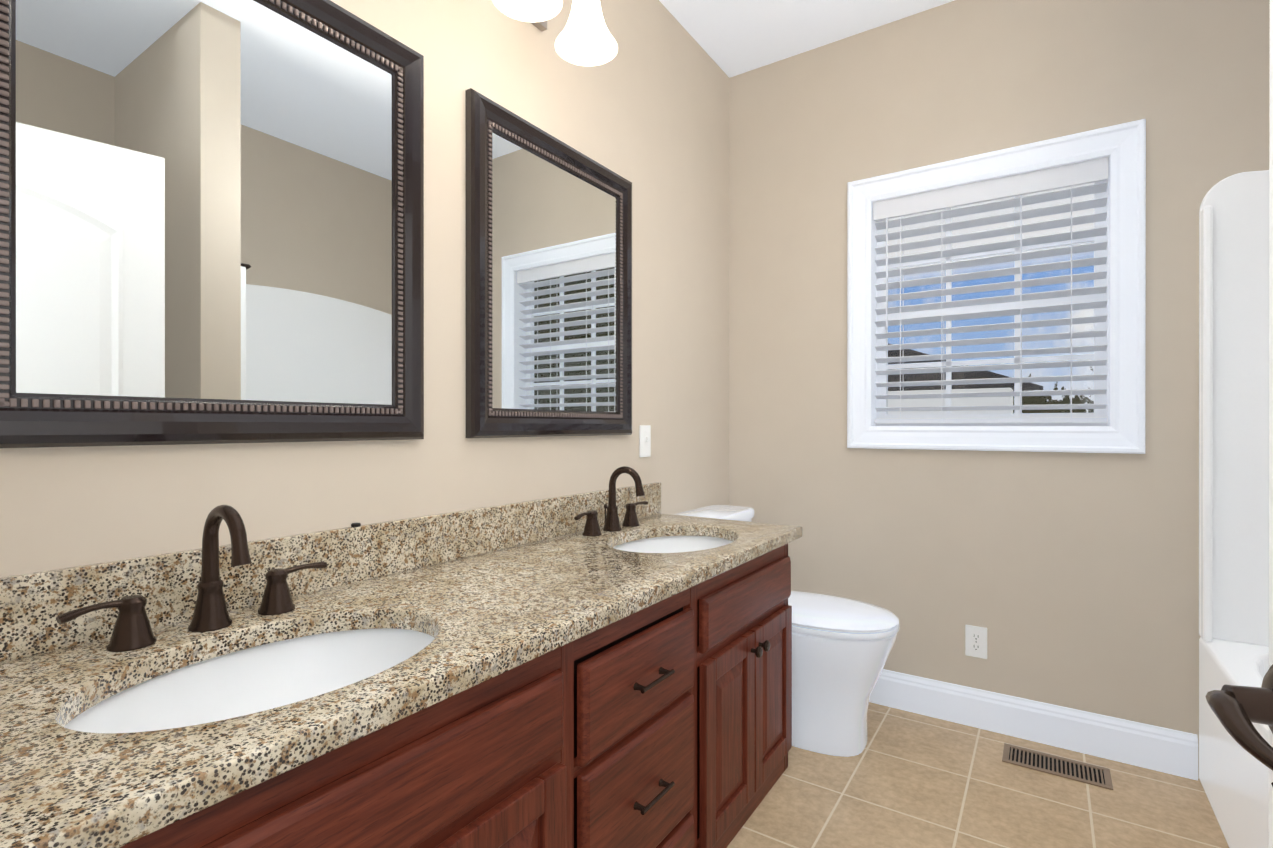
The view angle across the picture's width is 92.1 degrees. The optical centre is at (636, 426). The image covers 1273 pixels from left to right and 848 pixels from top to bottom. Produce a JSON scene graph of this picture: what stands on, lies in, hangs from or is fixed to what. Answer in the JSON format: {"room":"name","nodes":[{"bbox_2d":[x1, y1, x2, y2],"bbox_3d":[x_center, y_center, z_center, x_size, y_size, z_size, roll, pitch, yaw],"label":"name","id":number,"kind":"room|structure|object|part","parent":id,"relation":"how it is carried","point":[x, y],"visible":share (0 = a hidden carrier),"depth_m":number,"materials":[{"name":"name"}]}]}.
{"room":"bathroom","nodes":[
{"label":"bathroom","id":0,"kind":"room"},
{"bbox_2d":[0,0,728,577],"bbox_3d":[-0.610,-0.250,1.404,0.120,2.745,3.860,0,0,34],"label":"wall","id":1,"kind":"structure","parent":0,"point":[646,110],"depth_m":1.62,"materials":[{"name":"paint"}]},
{"bbox_2d":[0,0,423,447],"bbox_3d":[-0.708,-0.416,1.116,0.033,0.892,0.757,0,0,34],"label":"mirror","id":2,"kind":"object","parent":1,"relation":"attached to","point":[211,221],"visible":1,"depth_m":1.07,"materials":[{"name":"brown mirror"}]},
{"bbox_2d":[0,482,661,661],"bbox_3d":[-0.449,0.269,1.515,0.020,0.116,1.930,0,0,34],"label":"backsplash","id":3,"kind":"structure","parent":1,"relation":"attached to","point":[356,553],"depth_m":1.23,"materials":[{"name":"beige stone"}]},
{"bbox_2d":[492,0,562,30],"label":"sconce","id":4,"kind":"object","parent":1,"relation":"attached to","point":[536,12],"depth_m":1.48,"materials":[{"name":"white glass"}]},
{"bbox_2d":[465,88,631,437],"bbox_3d":[-0.220,-0.412,1.847,0.033,0.882,0.719,0,0,34],"label":"mirror","id":5,"kind":"object","parent":1,"relation":"attached to","point":[548,285],"visible":1,"depth_m":1.77,"materials":[{"name":"brown mirror"}]},
{"bbox_3d":[-0.227,-0.412,1.852,0.006,0.742,0.579,0,0,34],"label":"glass","id":6,"kind":"part","parent":5,"relation":"part of","materials":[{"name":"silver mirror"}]},
{"bbox_2d":[555,0,617,65],"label":"sconce","id":7,"kind":"object","parent":1,"relation":"attached to","point":[585,37],"depth_m":1.63,"materials":[{"name":"white glass"}]},
{"bbox_2d":[639,425,650,456],"bbox_3d":[0.036,0.054,2.247,0.016,0.116,0.070,0,0,34],"label":"light switch","id":8,"kind":"object","parent":1,"relation":"attached to","point":[644,440],"visible":1,"depth_m":2.24,"materials":[{"name":"white plastic"}]},
{"bbox_2d":[659,0,953,77],"bbox_3d":[0.438,-1.652,0.703,2.640,0.060,3.860,0,0,34],"label":"ceiling","id":9,"kind":"structure","parent":0,"point":[732,38],"depth_m":2.47,"materials":[{"name":"white paint"}]},
{"bbox_2d":[727,702,1228,847],"bbox_3d":[0.438,1.153,0.706,2.640,0.060,3.860,0,0,34],"label":"floor","id":10,"kind":"structure","parent":0,"point":[905,779],"depth_m":1.84,"materials":[{"name":"tile"}]},
{"bbox_2d":[84,534,801,847],"bbox_3d":[-0.224,0.742,1.359,0.568,0.760,1.912,0,0,34],"label":"bathroom vanity","id":11,"kind":"object","parent":10,"relation":"on","point":[608,668],"depth_m":1.11,"materials":[{"name":"red wood"}]},
{"bbox_2d":[0,514,801,847],"bbox_3d":[-0.224,0.345,1.365,0.561,0.035,1.930,0,0,34],"label":"countertop","id":12,"kind":"structure","parent":11,"relation":"on","point":[56,791],"depth_m":0.86,"materials":[{"name":"beige stone"}]},
{"bbox_2d":[48,505,331,653],"bbox_3d":[-0.660,0.226,0.980,0.150,0.202,0.379,0,0,34],"label":"faucet","id":13,"kind":"object","parent":12,"relation":"on","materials":[{"name":"brown metal"}]},
{"bbox_2d":[36,606,467,765],"bbox_3d":[-0.509,0.433,0.880,0.387,0.164,0.532,0,0,34],"label":"sink","id":14,"kind":"object","parent":12,"relation":"in","point":[126,715],"depth_m":0.97,"materials":[{"name":"white ceramic"}]},
{"bbox_2d":[572,466,651,537],"bbox_3d":[-0.039,0.225,1.912,0.150,0.202,0.379,0,0,34],"label":"faucet","id":15,"kind":"object","parent":12,"relation":"on","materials":[{"name":"brown metal"}]},
{"bbox_2d":[604,526,743,557],"bbox_3d":[0.112,0.432,1.812,0.387,0.164,0.532,0,0,34],"label":"sink","id":16,"kind":"object","parent":12,"relation":"in","point":[669,540],"depth_m":2.01,"materials":[{"name":"white ceramic"}]},
{"bbox_2d":[673,505,899,756],"bbox_3d":[0.554,0.732,2.305,0.806,0.779,0.452,0,0,34],"label":"toilet","id":17,"kind":"object","parent":10,"relation":"on","point":[842,647],"visible":0.38,"depth_m":2.09,"materials":[{"name":"white ceramic"}]},
{"bbox_3d":[0.307,0.360,2.470,0.212,0.036,0.452,0,0,34],"label":"tank lid","id":18,"kind":"part","parent":17,"relation":"part of","materials":[{"name":"white ceramic"}]},
{"bbox_3d":[0.643,0.671,2.246,0.592,0.055,0.392,0,0,34],"label":"seat","id":19,"kind":"part","parent":17,"relation":"part of","materials":[{"name":"white ceramic"}]},
{"bbox_2d":[1002,743,1112,789],"bbox_3d":[1.384,1.119,2.030,0.295,0.005,0.136,0,0,34],"label":"floor vent","id":20,"kind":"object","parent":10,"relation":"in","point":[1083,772],"visible":1,"depth_m":2.02,"materials":[{"name":"brown metal"}]},
{"bbox_2d":[1199,170,1268,847],"bbox_3d":[1.705,0.173,1.140,0.766,1.900,1.442,0,0,34],"label":"shower","id":21,"kind":"object","parent":10,"relation":"on","point":[1234,433],"visible":0.98,"depth_m":1.87,"materials":[{"name":"white plastic"}]},
{"bbox_2d":[1199,637,1268,847],"bbox_3d":[1.705,0.893,1.141,0.766,0.460,1.442,0,0,34],"label":"bathtub","id":22,"kind":"object","parent":21,"relation":"in","point":[1235,784],"depth_m":1.67,"materials":[{"name":"white plastic"}]},
{"bbox_2d":[729,0,1269,778],"bbox_3d":[1.470,-0.251,2.252,2.400,2.745,0.140,0,0,34],"label":"wall","id":23,"kind":"structure","parent":0,"point":[1067,578],"depth_m":2.27,"materials":[{"name":"paint"}]},
{"bbox_2d":[965,625,986,658],"bbox_3d":[1.270,0.805,2.296,0.072,0.116,0.008,0,0,34],"label":"electrical outlet","id":24,"kind":"object","parent":23,"relation":"attached to","point":[975,641],"visible":1,"depth_m":2.29,"materials":[{"name":"white plastic"}]},
{"bbox_2d":[847,119,1145,453],"bbox_3d":[1.309,-0.459,2.334,0.953,1.096,0.153,0,0,34],"label":"window","id":25,"kind":"structure","parent":23,"relation":"in","point":[1123,146],"depth_m":2.24,"materials":[{"name":"white wood"}]},
{"bbox_2d":[873,157,1107,422],"bbox_3d":[1.305,-0.464,2.328,0.761,0.902,0.074,0,0,34],"label":"window blinds","id":26,"kind":"object","parent":25,"relation":"attached to","point":[1080,173],"visible":0.9,"depth_m":2.30,"materials":[{"name":"white plastic"}]},
{"bbox_3d":[1.339,-0.459,2.379,0.753,0.896,0.004,0,0,34],"label":"glass","id":27,"kind":"part","parent":25,"relation":"part of","materials":[{"name":"clear glass"}]},
{"bbox_3d":[1.335,-0.459,2.374,0.773,0.916,0.047,0,0,34],"label":"window sash","id":28,"kind":"part","parent":25,"relation":"part of","materials":[{"name":"white plastic"}]},
{"bbox_2d":[869,669,1197,780],"bbox_3d":[1.106,1.052,2.403,1.628,0.140,0.014,0,0,34],"label":"baseboard","id":29,"kind":"structure","parent":23,"relation":"attached to","point":[1162,749],"depth_m":2.17,"materials":[{"name":"white wood"}]},
{"bbox_3d":[-0.068,-0.248,-0.054,2.400,2.745,0.140,0,0,34],"label":"wall","id":30,"kind":"structure","parent":0,"visible":0},
{"bbox_2d":[1269,0,1272,847],"bbox_3d":[0.501,0.078,0.207,0.035,2.068,0.907,0,0,22],"label":"door","id":31,"kind":"structure","parent":30,"relation":"in","point":[1271,422],"depth_m":0.63,"materials":[{"name":"white"}]},
{"bbox_2d":[1205,664,1272,786],"bbox_3d":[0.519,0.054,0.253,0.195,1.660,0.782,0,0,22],"label":"door handle","id":32,"kind":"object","parent":31,"relation":"attached to","point":[1237,710],"depth_m":0.58,"materials":[{"name":"black metal"}]},
{"label":"outside","id":33,"kind":"structure","parent":0,"visible":0},
{"bbox_2d":[888,343,1042,414],"bbox_3d":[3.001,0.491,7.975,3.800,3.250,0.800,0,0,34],"label":"house","id":34,"kind":"structure","parent":33,"point":[974,387],"depth_m":7.15,"materials":[{"name":"grey"}]},
{"bbox_2d":[888,183,1093,412],"bbox_3d":[4.818,-2.884,7.631,30.000,10.000,0.050,0,0,34],"label":"sky","id":35,"kind":"structure","parent":33,"point":[1088,370],"depth_m":7.68,"materials":[{"name":"blue"}]}
]}

